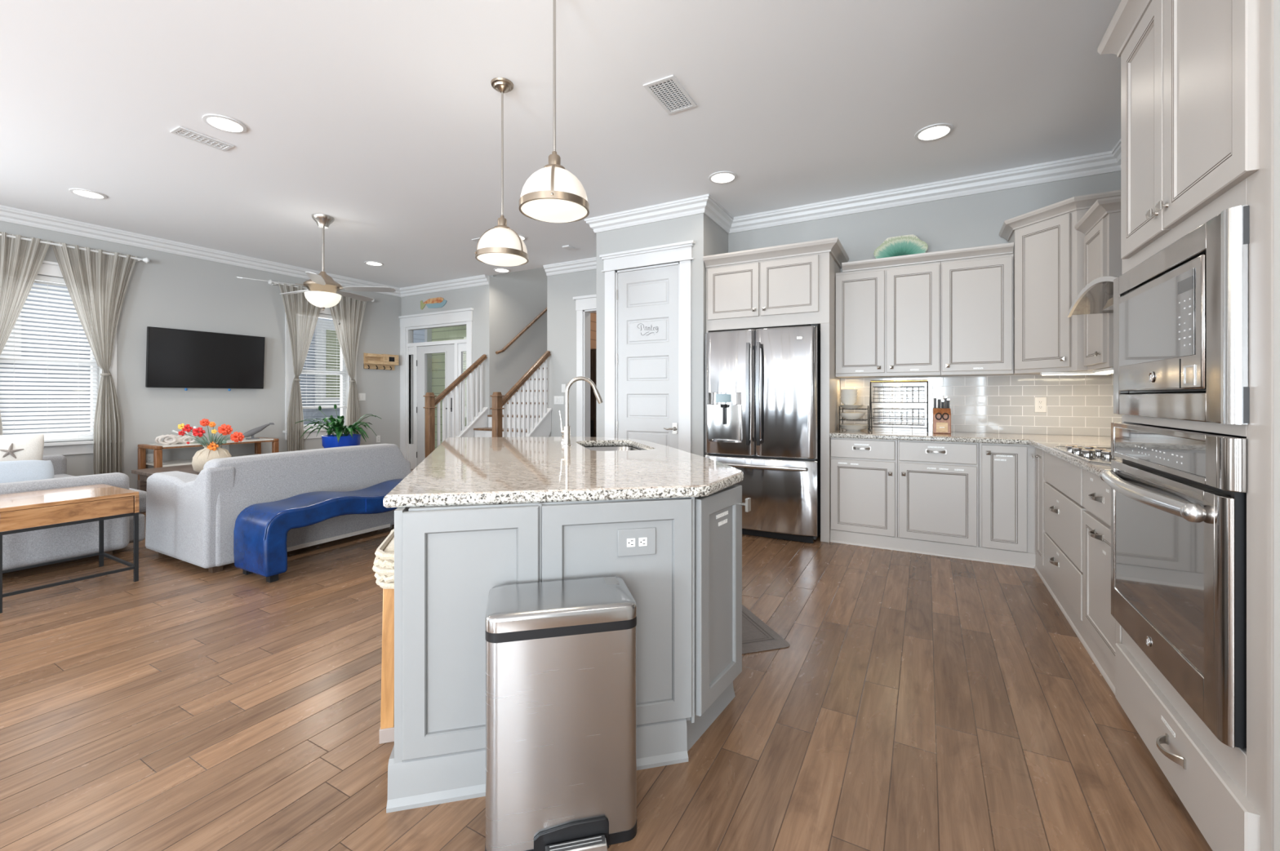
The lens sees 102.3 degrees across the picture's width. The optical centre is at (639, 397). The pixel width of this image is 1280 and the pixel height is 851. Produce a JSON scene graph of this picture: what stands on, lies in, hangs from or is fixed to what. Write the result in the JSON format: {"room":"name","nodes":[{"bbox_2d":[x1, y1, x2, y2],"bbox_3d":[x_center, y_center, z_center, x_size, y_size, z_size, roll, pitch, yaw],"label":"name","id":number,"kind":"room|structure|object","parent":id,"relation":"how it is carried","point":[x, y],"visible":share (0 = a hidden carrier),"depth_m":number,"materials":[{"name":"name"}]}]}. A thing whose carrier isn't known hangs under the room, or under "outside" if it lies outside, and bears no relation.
{"room":"open-plan kitchen","nodes":[
{"label":"open-plan kitchen","id":0,"kind":"room"},
{"bbox_2d":[0,221,400,489],"bbox_3d":[-7.221,-0.314,3.267,0.160,3.048,12.720,0,0,29],"label":"wall","id":1,"kind":"structure","parent":0,"point":[170,291],"depth_m":6.44,"materials":[{"name":"grey paint"}]},
{"bbox_2d":[0,260,122,455],"bbox_3d":[-6.061,-0.390,5.270,0.190,1.980,1.080,0,0,29],"label":"window","id":2,"kind":"structure","parent":1,"relation":"in","point":[47,268],"depth_m":5.38,"materials":[{"name":"white paint"}]},
{"bbox_2d":[0,275,97,442],"bbox_3d":[-6.057,-0.391,5.268,0.048,1.691,0.730,0,0,29],"label":"window blind","id":3,"kind":"object","parent":2,"relation":"attached to","point":[39,277],"visible":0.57,"depth_m":5.28,"materials":[{"name":"white plastic"}]},
{"bbox_2d":[0,233,149,262],"bbox_3d":[-5.979,-1.555,5.225,0.117,0.062,1.510,0,0,29],"label":"curtain rod","id":4,"kind":"object","parent":1,"relation":"attached to","point":[144,260],"visible":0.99,"depth_m":5.41,"materials":[{"name":"silver metal"}]},
{"bbox_2d":[0,231,50,435],"bbox_3d":[-6.115,-0.205,4.925,0.085,2.750,0.655,0,0,29],"label":"curtain","id":5,"kind":"object","parent":4,"relation":"hanging from","point":[21,261],"visible":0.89,"depth_m":5.00,"materials":[{"name":"beige fabric"}]},
{"bbox_2d":[50,240,137,475],"bbox_3d":[-5.799,-0.205,5.500,0.103,2.750,0.656,0,0,29],"label":"curtain","id":6,"kind":"object","parent":4,"relation":"hanging from","point":[96,283],"visible":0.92,"depth_m":5.54,"materials":[{"name":"beige fabric"}]},
{"bbox_2d":[145,326,265,391],"bbox_3d":[-5.331,-0.442,6.383,0.127,0.724,1.180,0,0,29],"label":"television","id":7,"kind":"object","parent":1,"relation":"attached to","point":[175,357],"visible":1,"depth_m":6.29,"materials":[{"name":"black plastic"}]},
{"bbox_2d":[0,204,488,297],"bbox_3d":[-6.255,-1.772,2.731,2.050,0.132,12.720,0,0,29],"label":"trim","id":8,"kind":"structure","parent":1,"relation":"attached to","point":[7,214],"depth_m":6.23,"materials":[{"name":"white paint"}]},
{"bbox_2d":[282,307,356,440],"bbox_3d":[-4.736,-0.390,7.663,0.190,1.980,1.080,0,0,29],"label":"window","id":9,"kind":"structure","parent":1,"relation":"in","point":[289,370],"depth_m":7.46,"materials":[{"name":"white paint"}]},
{"bbox_2d":[298,313,346,408],"bbox_3d":[-4.734,-0.535,7.661,0.051,1.401,0.730,0,0,29],"label":"window blind","id":10,"kind":"object","parent":9,"relation":"attached to","point":[322,316],"visible":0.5,"depth_m":7.67,"materials":[{"name":"white plastic"}]},
{"bbox_2d":[268,280,374,302],"bbox_3d":[-4.654,-1.555,7.617,0.117,0.062,1.510,0,0,29],"label":"curtain rod","id":11,"kind":"object","parent":1,"relation":"attached to","point":[269,282],"visible":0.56,"depth_m":7.08,"materials":[{"name":"silver metal"}]},
{"bbox_2d":[278,281,320,451],"bbox_3d":[-4.790,-0.205,7.318,0.091,2.750,0.655,0,0,29],"label":"curtain","id":12,"kind":"object","parent":11,"relation":"hanging from","point":[302,317],"visible":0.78,"depth_m":7.26,"materials":[{"name":"beige fabric"}]},
{"bbox_2d":[329,295,366,445],"bbox_3d":[-4.474,-0.205,7.892,0.098,2.750,0.656,0,0,29],"label":"curtain","id":13,"kind":"object","parent":11,"relation":"hanging from","point":[351,310],"visible":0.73,"depth_m":7.93,"materials":[{"name":"beige fabric"}]},
{"bbox_2d":[363,353,398,370],"bbox_3d":[-4.215,-0.580,8.420,0.107,0.251,0.550,0,0,29],"label":"shelf","id":14,"kind":"object","parent":1,"relation":"attached to","point":[371,361],"visible":1,"depth_m":8.40,"materials":[{"name":"brown wood"}]},
{"bbox_2d":[364,353,382,364],"bbox_3d":[-4.279,-0.615,8.301,0.088,0.160,0.260,0,0,29],"label":"wall organizer","id":15,"kind":"object","parent":14,"relation":"on","point":[370,358],"depth_m":8.28,"materials":[{"name":"brown wood"}]},
{"bbox_2d":[321,434,360,448],"bbox_3d":[-3.818,0.647,6.600,0.444,0.324,0.444,0,0,29],"label":"pot","id":16,"kind":"object","parent":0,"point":[329,441],"depth_m":6.44,"materials":[{"name":"blue ceramic"}]},
{"bbox_2d":[400,269,596,458],"bbox_3d":[-1.924,-0.314,7.683,4.830,3.048,0.140,0,0,29],"label":"wall","id":17,"kind":"structure","parent":0,"point":[562,289],"depth_m":7.24,"materials":[{"name":"grey paint"}]},
{"bbox_2d":[420,297,446,309],"bbox_3d":[-3.363,-1.529,8.389,0.629,0.165,0.014,0,0,29],"label":"plaque","id":18,"kind":"object","parent":17,"relation":"attached to","point":[439,302],"visible":1,"depth_m":8.37,"materials":[{"name":"teal"}]},
{"bbox_2d":[398,307,473,469],"bbox_3d":[-3.307,-0.083,8.397,1.720,2.585,0.150,0,0,29],"label":"door","id":19,"kind":"structure","parent":17,"relation":"in","point":[416,353],"depth_m":8.56,"materials":[{"name":"white paint"}]},
{"bbox_2d":[542,257,596,275],"bbox_3d":[-0.597,-1.772,6.818,1.670,0.132,0.088,0,0,29],"label":"trim","id":20,"kind":"structure","parent":17,"relation":"attached to","point":[589,264],"depth_m":7.00,"materials":[{"name":"white paint"}]},
{"bbox_2d":[573,294,596,436],"bbox_3d":[-0.348,-0.075,6.782,1.180,2.570,0.190,0,0,29],"label":"door frame","id":21,"kind":"structure","parent":17,"relation":"in","point":[585,305],"depth_m":6.97,"materials":[{"name":"white paint"}]},
{"bbox_2d":[493,267,546,428],"bbox_3d":[-1.502,-1.590,9.324,0.120,5.600,3.140,0,0,29],"label":"wall","id":22,"kind":"structure","parent":0,"point":[521,295],"depth_m":8.35,"materials":[{"name":"grey paint"}]},
{"bbox_2d":[495,307,546,354],"bbox_3d":[-1.518,-1.705,9.074,0.093,2.105,2.822,0,0,29],"label":"wall handrail","id":23,"kind":"object","parent":22,"relation":"attached to","point":[544,311],"visible":0.55,"depth_m":8.29,"materials":[{"name":"brown wood"}]},
{"bbox_2d":[0,0,1120,288],"bbox_3d":[-2.368,-1.963,2.454,9.520,0.250,16.400,0,0,29],"label":"ceiling","id":24,"kind":"structure","parent":0,"point":[380,118],"depth_m":3.26,"materials":[{"name":"white paint"}]},
{"bbox_2d":[69,188,106,199],"bbox_3d":[-4.970,-1.833,4.649,0.236,0.009,0.236,0,0,29],"label":"recessed light","id":25,"kind":"object","parent":24,"relation":"in","point":[84,193],"visible":1,"depth_m":4.64,"materials":[{"name":"white plastic"}]},
{"bbox_2d":[169,126,233,151],"bbox_3d":[-3.106,-1.834,3.665,0.145,0.008,0.315,0,0,29],"label":"ceiling vent","id":26,"kind":"object","parent":24,"relation":"in","point":[184,132],"visible":1,"depth_m":3.65,"materials":[{"name":"white metal"}]},
{"bbox_2d":[177,129,227,148],"bbox_3d":[-3.106,-1.833,3.665,0.101,0.005,0.271,0,0,29],"label":"grille","id":27,"kind":"object","parent":26,"relation":"attached to","point":[188,134],"depth_m":3.66,"materials":[{"name":"white metal"}]},
{"bbox_2d":[202,114,247,133],"bbox_3d":[-2.782,-1.833,3.461,0.236,0.009,0.236,0,0,29],"label":"recessed light","id":28,"kind":"object","parent":24,"relation":"in","point":[224,123],"visible":1,"depth_m":3.45,"materials":[{"name":"white paint"}]},
{"bbox_2d":[235,213,395,324],"bbox_3d":[-3.283,-1.290,5.289,1.280,1.091,1.340,0,0,29],"label":"ceiling fan","id":29,"kind":"object","parent":24,"relation":"hanging from","point":[322,290],"visible":1,"depth_m":5.21,"materials":[{"name":"silver metal"}]},
{"bbox_2d":[475,77,528,266],"bbox_3d":[-0.811,-1.310,3.023,0.311,1.054,0.302,0,0,-33],"label":"pendant light","id":30,"kind":"object","parent":24,"relation":"hanging from","point":[500,246],"visible":1,"depth_m":2.96,"materials":[{"name":"beige glass"}]},
{"bbox_2d":[476,253,527,266],"bbox_3d":[-0.807,-0.797,3.026,0.288,0.029,0.288,0,0,-33],"label":"diffuser","id":31,"kind":"object","parent":30,"relation":"attached to","point":[508,260],"depth_m":2.97,"materials":[{"name":"beige glass"}]},
{"bbox_2d":[519,0,589,222],"bbox_3d":[-0.371,-1.310,2.236,0.302,1.054,0.311,0,0,-6],"label":"pendant light","id":32,"kind":"object","parent":24,"relation":"hanging from","point":[552,193],"visible":1,"depth_m":2.16,"materials":[{"name":"beige glass"}]},
{"bbox_2d":[520,199,586,222],"bbox_3d":[-0.371,-0.797,2.240,0.288,0.029,0.288,0,0,-6],"label":"diffuser","id":33,"kind":"object","parent":32,"relation":"attached to","point":[550,211],"depth_m":2.19,"materials":[{"name":"beige glass"}]},
{"bbox_2d":[643,75,697,114],"bbox_3d":[0.188,-1.834,3.136,0.195,0.008,0.350,0,0,29],"label":"ceiling vent","id":34,"kind":"object","parent":24,"relation":"in","point":[668,91],"visible":1,"depth_m":3.12,"materials":[{"name":"white metal"}]},
{"bbox_2d":[648,79,691,111],"bbox_3d":[0.188,-1.833,3.136,0.151,0.005,0.306,0,0,29],"label":"grille","id":35,"kind":"object","parent":34,"relation":"attached to","point":[668,93],"depth_m":3.13,"materials":[{"name":"white metal"}]},
{"bbox_2d":[708,171,737,183],"bbox_3d":[0.691,-1.833,4.304,0.236,0.009,0.236,0,0,29],"label":"recessed light","id":36,"kind":"object","parent":24,"relation":"in","point":[720,177],"visible":1,"depth_m":4.30,"materials":[{"name":"white plastic"}]},
{"bbox_2d":[914,123,953,141],"bbox_3d":[2.034,-1.833,3.571,0.236,0.009,0.236,0,0,29],"label":"recessed light","id":37,"kind":"object","parent":24,"relation":"in","point":[935,131],"visible":1,"depth_m":3.56,"materials":[{"name":"white plastic"}]},
{"bbox_2d":[590,312,596,349],"bbox_3d":[-0.698,-0.314,8.096,0.014,3.047,1.690,0,0,29],"label":"planks","id":38,"kind":"object","parent":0,"point":[593,315],"depth_m":8.04,"materials":[{"name":"brown wood"}]},
{"bbox_2d":[0,469,1212,850],"bbox_3d":[-2.368,1.270,2.454,9.520,0.120,16.400,0,0,29],"label":"floor","id":39,"kind":"structure","parent":0,"point":[914,702],"depth_m":1.92,"materials":[{"name":"brown wood"}]},
{"bbox_2d":[0,484,139,613],"bbox_3d":[-3.721,0.916,3.292,0.640,0.588,0.595,0,0,29],"label":"side table","id":40,"kind":"object","parent":39,"relation":"on","point":[24,510],"visible":1,"depth_m":3.20,"materials":[{"name":"brown wood"}]},
{"bbox_2d":[0,454,146,570],"bbox_3d":[-5.176,0.810,4.003,2.365,0.800,1.490,0,0,29],"label":"sofa","id":41,"kind":"object","parent":39,"relation":"on","point":[22,549],"visible":0.6,"depth_m":3.66,"materials":[{"name":"grey fabric"}]},
{"bbox_2d":[0,434,44,461],"bbox_3d":[-5.231,0.530,4.223,0.462,0.432,0.246,0,0,-25],"label":"throw pillow","id":42,"kind":"object","parent":41,"relation":"on","point":[28,446],"visible":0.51,"depth_m":4.27,"materials":[{"name":"beige fabric"}]},
{"bbox_2d":[0,443,23,458],"bbox_3d":[-5.146,0.443,4.218,0.145,0.131,0.055,0,0,-31],"label":"print","id":43,"kind":"object","parent":42,"relation":"attached to","point":[7,451],"depth_m":4.22},
{"bbox_2d":[0,460,53,483],"bbox_3d":[-4.685,0.610,3.760,0.296,0.272,0.550,0,0,41],"label":"throw pillow","id":44,"kind":"object","parent":41,"relation":"on","point":[19,470],"visible":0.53,"depth_m":3.84,"materials":[{"name":"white fabric"}]},
{"bbox_2d":[128,488,146,513],"bbox_3d":[-4.671,0.840,3.878,1.000,0.170,1.220,0,0,29],"label":"seat cushion","id":45,"kind":"object","parent":41,"relation":"on","point":[142,494],"depth_m":4.12,"materials":[{"name":"grey fabric"}]},
{"bbox_2d":[131,464,199,513],"bbox_3d":[-4.587,0.985,5.465,1.200,0.450,0.840,0,0,29],"label":"coffee table","id":46,"kind":"object","parent":39,"relation":"on","point":[144,474],"visible":0.21,"depth_m":5.37,"materials":[{"name":"brown wood"}]},
{"bbox_2d":[177,418,244,473],"bbox_3d":[-4.293,0.486,5.224,0.593,0.545,0.422,0,0,29],"label":"flower vase","id":47,"kind":"object","parent":46,"relation":"on","point":[212,450],"visible":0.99,"depth_m":5.18,"materials":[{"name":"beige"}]},
{"bbox_2d":[137,437,279,480],"bbox_3d":[-5.161,0.871,6.235,0.490,0.678,1.220,0,0,29],"label":"console table","id":48,"kind":"object","parent":39,"relation":"on","point":[157,462],"visible":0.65,"depth_m":5.84,"materials":[{"name":"orange wood"}]},
{"bbox_2d":[155,434,195,444],"bbox_3d":[-5.311,0.483,5.888,0.158,0.133,0.346,0,0,29],"label":"ornament","id":49,"kind":"object","parent":48,"relation":"on","point":[168,439],"visible":0.94,"depth_m":5.83,"materials":[{"name":"grey ceramic"}]},
{"bbox_2d":[146,453,259,467],"bbox_3d":[-5.165,0.755,6.237,0.480,0.020,1.098,0,0,29],"label":"shelf","id":50,"kind":"object","parent":48,"relation":"attached to","point":[181,462],"depth_m":5.85,"materials":[{"name":"brown wood"}]},
{"bbox_2d":[242,422,275,439],"bbox_3d":[-4.906,0.433,6.623,0.080,0.196,0.364,0,0,29],"label":"figurine","id":51,"kind":"object","parent":48,"relation":"on","point":[251,433],"visible":0.91,"depth_m":6.57,"materials":[{"name":"grey metal"}]},
{"bbox_2d":[145,444,411,573],"bbox_3d":[-2.954,0.818,4.396,1.012,0.785,1.610,0,0,29],"label":"sofa","id":52,"kind":"object","parent":39,"relation":"on","point":[191,518],"visible":0.75,"depth_m":3.82,"materials":[{"name":"grey fabric"}]},
{"bbox_2d":[233,479,410,582],"bbox_3d":[-2.233,0.968,4.053,0.427,0.485,1.479,0,0,29],"label":"bench","id":53,"kind":"object","parent":39,"relation":"on","point":[260,531],"visible":0.67,"depth_m":3.48,"materials":[{"name":"blue leather"}]},
{"bbox_2d":[372,528,394,744],"bbox_3d":[-0.772,0.873,2.038,0.458,0.675,0.460,0,0,-16],"label":"counter stool","id":54,"kind":"object","parent":39,"relation":"on","point":[384,562],"visible":0.25,"depth_m":1.81,"materials":[{"name":"brown wood"}]},
{"bbox_2d":[422,351,552,457],"bbox_3d":[-1.458,-0.113,8.144,1.342,2.646,3.559,0,0,29],"label":"stair railing","id":55,"kind":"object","parent":39,"relation":"on","point":[526,414],"depth_m":7.07,"materials":[{"name":"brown wood"}]},
{"bbox_2d":[484,576,636,850],"bbox_3d":[-0.223,0.887,1.463,0.407,0.644,0.300,0,0,-13],"label":"trash can","id":56,"kind":"object","parent":39,"relation":"on","point":[561,655],"visible":1,"depth_m":1.37,"materials":[{"name":"silver metal"}]},
{"bbox_2d":[386,445,751,813],"bbox_3d":[-0.294,0.773,2.718,1.246,0.874,2.284,0,0,-8],"label":"kitchen island","id":57,"kind":"object","parent":39,"relation":"on","point":[687,594],"visible":0.73,"depth_m":1.62,"materials":[{"name":"grey paint"}]},
{"bbox_2d":[382,436,743,507],"bbox_3d":[-0.438,0.316,2.819,1.351,0.039,2.453,0,0,-16],"label":"island countertop","id":58,"kind":"structure","parent":57,"relation":"on","point":[460,471],"depth_m":2.00,"materials":[{"name":"stone"}]},
{"bbox_2d":[559,376,603,445],"bbox_3d":[-0.365,0.083,3.199,0.272,0.426,0.056,0,0,-19],"label":"faucet","id":59,"kind":"object","parent":58,"relation":"on","point":[566,428],"visible":1,"depth_m":3.16,"materials":[{"name":"silver metal"}]},
{"bbox_2d":[585,445,641,451],"bbox_3d":[-0.169,0.429,3.203,0.421,0.182,0.726,0,0,-16],"label":"sink","id":60,"kind":"object","parent":58,"relation":"in","point":[620,447],"visible":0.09,"depth_m":3.54,"materials":[{"name":"silver metal"}]},
{"bbox_2d":[617,527,655,556],"bbox_3d":[-0.010,0.475,1.692,0.128,0.088,0.009,0,0,-13],"label":"island outlet","id":61,"kind":"object","parent":57,"relation":"attached to","point":[641,541],"visible":1,"depth_m":1.69,"materials":[{"name":"grey paint"}]},
{"bbox_2d":[590,349,596,437],"bbox_3d":[-0.538,0.260,7.556,0.760,1.900,0.500,0,0,29],"label":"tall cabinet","id":62,"kind":"object","parent":39,"relation":"on","point":[593,352],"visible":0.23,"depth_m":7.35,"materials":[{"name":"brown wood"}]},
{"bbox_2d":[705,324,820,543],"bbox_3d":[1.158,0.300,4.722,0.983,1.810,0.806,0,0,29],"label":"refrigerator","id":63,"kind":"object","parent":39,"relation":"on","point":[762,386],"visible":0.9,"depth_m":4.38,"materials":[{"name":"grey metal"}]},
{"bbox_2d":[707,392,742,443],"bbox_3d":[0.747,0.176,4.571,0.314,0.443,0.078,0,0,29],"label":"water dispenser","id":64,"kind":"object","parent":63,"relation":"attached to","point":[724,409],"depth_m":4.57,"materials":[{"name":"silver plastic"}]},
{"bbox_2d":[742,604,790,654],"bbox_3d":[0.398,1.200,2.870,0.450,0.016,0.900,0,0,-16],"label":"kitchen mat","id":65,"kind":"object","parent":39,"relation":"on","point":[757,636],"visible":0.25,"depth_m":2.57,"materials":[{"name":"beige fabric"}]},
{"bbox_2d":[702,237,848,542],"bbox_3d":[1.265,-0.045,4.785,1.172,2.511,0.707,0,0,29],"label":"tall cabinet","id":66,"kind":"object","parent":39,"relation":"on","point":[788,285],"visible":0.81,"depth_m":4.46,"materials":[{"name":"grey paint"}]},
{"bbox_2d":[830,437,897,537],"bbox_3d":[1.948,0.773,4.442,0.502,0.873,0.645,0,0,29],"label":"base cabinet","id":67,"kind":"object","parent":39,"relation":"on","point":[864,473],"visible":0.9,"depth_m":4.19,"materials":[{"name":"grey paint"}]},
{"bbox_2d":[897,440,978,546],"bbox_3d":[2.405,0.773,4.189,0.539,0.873,0.645,0,0,29],"label":"base cabinet","id":68,"kind":"object","parent":39,"relation":"on","point":[938,482],"visible":0.91,"depth_m":3.94,"materials":[{"name":"grey paint"}]},
{"bbox_2d":[830,529,1115,695],"bbox_3d":[1.753,1.160,3.172,1.390,0.100,1.876,0,0,29],"label":"trim","id":69,"kind":"structure","parent":39,"relation":"on","point":[1107,670],"depth_m":3.76,"materials":[{"name":"grey paint"}]},
{"bbox_2d":[978,443,1035,554],"bbox_3d":[2.795,0.773,3.977,0.343,0.873,0.638,0,0,29],"label":"base cabinet","id":70,"kind":"object","parent":39,"relation":"on","point":[1006,472],"visible":0.85,"depth_m":3.73,"materials":[{"name":"grey paint"}]},
{"bbox_2d":[1031,448,1047,565],"bbox_3d":[2.974,0.773,3.368,0.653,0.873,0.343,0,0,29],"label":"base cabinet","id":71,"kind":"object","parent":39,"relation":"on","point":[1040,481],"visible":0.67,"depth_m":3.49,"materials":[{"name":"grey paint"}]},
{"bbox_2d":[1044,452,1087,621],"bbox_3d":[2.659,0.773,2.806,0.660,0.873,0.941,0,0,29],"label":"base cabinet","id":72,"kind":"object","parent":39,"relation":"on","point":[1064,508],"visible":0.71,"depth_m":2.86,"materials":[{"name":"grey paint"}]},
{"bbox_2d":[1083,470,1121,668],"bbox_3d":[2.288,0.773,2.136,0.660,0.873,0.586,0,0,29],"label":"base cabinet","id":73,"kind":"object","parent":39,"relation":"on","point":[1098,620],"visible":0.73,"depth_m":2.30,"materials":[{"name":"grey paint"}]},
{"bbox_2d":[829,429,1111,476],"bbox_3d":[2.159,0.316,3.283,1.997,0.039,2.468,0,0,29],"label":"countertop","id":74,"kind":"structure","parent":73,"relation":"on","point":[1046,443],"depth_m":3.77,"materials":[{"name":"stone"}]},
{"bbox_2d":[868,379,928,433],"bbox_3d":[2.225,0.073,4.443,0.450,0.442,0.219,0,0,29],"label":"wire basket stand","id":75,"kind":"object","parent":74,"relation":"on","point":[922,380],"visible":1,"depth_m":4.41,"materials":[{"name":"black metal"}]},
{"bbox_2d":[872,386,924,403],"bbox_3d":[2.224,-0.023,4.440,0.393,0.139,0.180,0,0,29],"label":"basket","id":76,"kind":"object","parent":75,"relation":"on","point":[895,387],"depth_m":4.39,"materials":[{"name":"black metal"}]},
{"bbox_2d":[872,408,924,426],"bbox_3d":[2.224,0.167,4.440,0.393,0.139,0.180,0,0,29],"label":"basket","id":77,"kind":"object","parent":75,"relation":"on","point":[879,412],"depth_m":4.41,"materials":[{"name":"black metal"}]},
{"bbox_2d":[933,396,951,434],"bbox_3d":[2.498,0.143,4.270,0.125,0.303,0.188,0,0,29],"label":"knife block","id":78,"kind":"object","parent":74,"relation":"on","point":[941,416],"visible":1,"depth_m":4.22,"materials":[{"name":"brown wood"}]},
{"bbox_2d":[1053,445,1121,465],"bbox_3d":[2.468,0.280,2.543,0.553,0.030,0.928,0,0,29],"label":"cooktop","id":79,"kind":"object","parent":74,"relation":"in","point":[1102,455],"visible":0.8,"depth_m":2.60,"materials":[{"name":"silver metal"}]},
{"bbox_2d":[1097,0,1273,850],"bbox_3d":[1.899,-0.105,1.463,0.689,2.630,1.080,0,0,29],"label":"tall cabinet","id":80,"kind":"object","parent":39,"relation":"on","point":[1197,76],"visible":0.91,"depth_m":1.36,"materials":[{"name":"grey paint"}]},
{"bbox_2d":[1099,422,1246,749],"bbox_3d":[1.813,0.475,1.536,0.559,0.754,0.892,0,0,29],"label":"wall oven","id":81,"kind":"object","parent":80,"relation":"in","point":[1179,495],"visible":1,"depth_m":1.44,"materials":[{"name":"silver metal"}]},
{"bbox_2d":[1113,204,1248,424],"bbox_3d":[1.795,-0.197,1.535,0.390,0.523,0.885,0,0,29],"label":"microwave","id":82,"kind":"object","parent":80,"relation":"in","point":[1180,314],"visible":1,"depth_m":1.42,"materials":[{"name":"silver metal"}]},
{"bbox_3d":[-3.818,1.011,6.600,0.360,0.402,0.360,0,0,29],"label":"plant stand","id":83,"kind":"object","parent":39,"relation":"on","visible":0},
{"bbox_2d":[294,404,381,448],"bbox_3d":[-3.800,0.450,6.594,0.851,0.718,0.891,0,0,-6],"label":"peace lily","id":84,"kind":"object","parent":83,"relation":"on","point":[339,439],"visible":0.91,"depth_m":6.44,"materials":[{"name":"green plant"}]},
{"bbox_2d":[596,213,728,457],"bbox_3d":[0.371,-0.314,5.615,1.190,3.048,1.255,0,0,29],"label":"wall","id":85,"kind":"structure","parent":0,"point":[710,239],"depth_m":4.90,"materials":[{"name":"grey paint"}]},
{"bbox_2d":[599,240,695,453],"bbox_3d":[0.077,-0.122,5.090,1.035,2.665,0.169,0,0,29],"label":"door","id":86,"kind":"structure","parent":85,"relation":"in","point":[648,309],"depth_m":5.06,"materials":[{"name":"white paint"}]},
{"bbox_2d":[728,171,1120,436],"bbox_3d":[2.264,-0.314,4.719,3.210,3.048,0.140,0,0,29],"label":"wall","id":87,"kind":"structure","parent":0,"point":[974,220],"depth_m":4.46,"materials":[{"name":"grey paint"}]},
{"bbox_2d":[584,138,1120,234],"bbox_3d":[0.873,-1.772,3.412,4.378,0.132,3.495,0,0,29],"label":"trim","id":88,"kind":"structure","parent":87,"relation":"attached to","point":[1109,162],"depth_m":4.67,"materials":[{"name":"white paint"}]},
{"bbox_2d":[835,262,940,377],"bbox_3d":[2.145,-0.640,4.485,0.804,0.920,0.357,0,0,29],"label":"upper cabinet","id":89,"kind":"object","parent":87,"relation":"attached to","point":[887,320],"visible":1,"depth_m":4.35,"materials":[{"name":"grey paint"}]},
{"bbox_2d":[873,234,928,267],"bbox_3d":[2.278,-1.260,4.518,0.428,0.335,0.100,0,0,29],"label":"decorative platter","id":90,"kind":"object","parent":89,"relation":"on","point":[904,245],"visible":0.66,"depth_m":4.52,"materials":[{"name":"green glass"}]},
{"bbox_2d":[841,242,1013,271],"bbox_3d":[2.302,-1.136,4.215,1.221,0.070,0.054,0,0,29],"label":"crown molding","id":91,"kind":"structure","parent":89,"relation":"attached to","point":[1005,248],"depth_m":4.18,"materials":[{"name":"grey paint"}]},
{"bbox_2d":[940,253,1013,376],"bbox_3d":[2.708,-0.640,4.173,0.480,0.920,0.357,0,0,29],"label":"upper cabinet","id":92,"kind":"object","parent":87,"relation":"attached to","point":[977,294],"visible":0.97,"depth_m":4.05,"materials":[{"name":"grey paint"}]},
{"bbox_2d":[1034,397,1046,412],"bbox_3d":[3.189,0.060,4.108,0.075,0.120,0.009,0,0,29],"label":"wall outlet","id":93,"kind":"object","parent":87,"relation":"attached to","point":[1040,403],"visible":1,"depth_m":4.11,"materials":[{"name":"white plastic"}]},
{"bbox_2d":[999,190,1120,375],"bbox_3d":[3.110,-0.762,3.747,0.760,1.164,0.712,0,0,29],"label":"upper cabinet","id":94,"kind":"object","parent":87,"relation":"attached to","point":[1048,249],"visible":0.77,"depth_m":3.66,"materials":[{"name":"grey paint"}]},
{"bbox_2d":[1040,367,1113,375],"bbox_3d":[2.975,-0.167,3.319,0.550,0.022,0.590,0,0,29],"label":"light","id":95,"kind":"object","parent":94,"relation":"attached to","point":[1107,371],"visible":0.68,"depth_m":3.55,"materials":[{"name":"white plastic"}]},
{"bbox_2d":[840,373,1121,436],"bbox_3d":[2.161,-0.698,3.283,1.997,1.985,2.470,0,0,29],"label":"backsplash","id":96,"kind":"structure","parent":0,"point":[1082,405],"depth_m":4.23,"materials":[{"name":"grey tile"}]},
{"bbox_2d":[1067,275,1118,317],"bbox_3d":[2.553,-1.088,2.518,0.542,1.220,1.000,0,0,29],"label":"range hood","id":97,"kind":"object","parent":96,"relation":"attached to","point":[1109,304],"visible":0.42,"depth_m":2.76,"materials":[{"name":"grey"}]},
{"bbox_2d":[1074,195,1121,370],"bbox_3d":[2.995,-0.672,3.169,0.402,0.984,0.538,0,0,29],"label":"upper cabinet","id":98,"kind":"object","parent":96,"relation":"attached to","point":[1100,225],"visible":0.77,"depth_m":3.12,"materials":[{"name":"grey paint"}]},
{"bbox_2d":[1273,0,1279,850],"bbox_3d":[1.330,-0.314,0.377,0.638,3.048,1.348,0,0,29],"label":"wall","id":99,"kind":"structure","parent":0,"point":[1276,2],"depth_m":1.11,"materials":[{"name":"grey paint"}]},
{"label":"outside","id":100,"kind":"structure","parent":0,"visible":0},
{"bbox_3d":[-6.327,1.885,9.218,60.000,0.150,50.000,0,0,29],"label":"ground","id":101,"kind":"structure","parent":100,"visible":0},
{"bbox_2d":[0,283,424,436],"bbox_3d":[-7.626,-1.790,9.080,0.260,8.000,10.500,0,0,29],"label":"window","id":102,"kind":"structure","parent":101,"relation":"on","point":[419,335],"depth_m":7.67,"materials":[{"name":"grey"}]},
{"bbox_3d":[-3.671,1.348,10.299,4.600,0.025,2.735,0,0,29],"label":"floor","id":103,"kind":"structure","parent":0,"visible":0},
{"bbox_2d":[424,328,431,392],"bbox_3d":[-4.395,-0.590,10.703,0.076,3.600,0.110,0,0,29],"label":"porch post","id":104,"kind":"object","parent":103,"relation":"on","point":[428,332],"visible":0.14,"depth_m":10.68,"materials":[{"name":"white paint"}]},
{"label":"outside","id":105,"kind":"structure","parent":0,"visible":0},
{"bbox_2d":[431,325,466,448],"bbox_3d":[-2.953,-0.590,10.047,3.100,3.600,0.120,0,0,29],"label":"wall","id":106,"kind":"structure","parent":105,"point":[452,333],"depth_m":10.61,"materials":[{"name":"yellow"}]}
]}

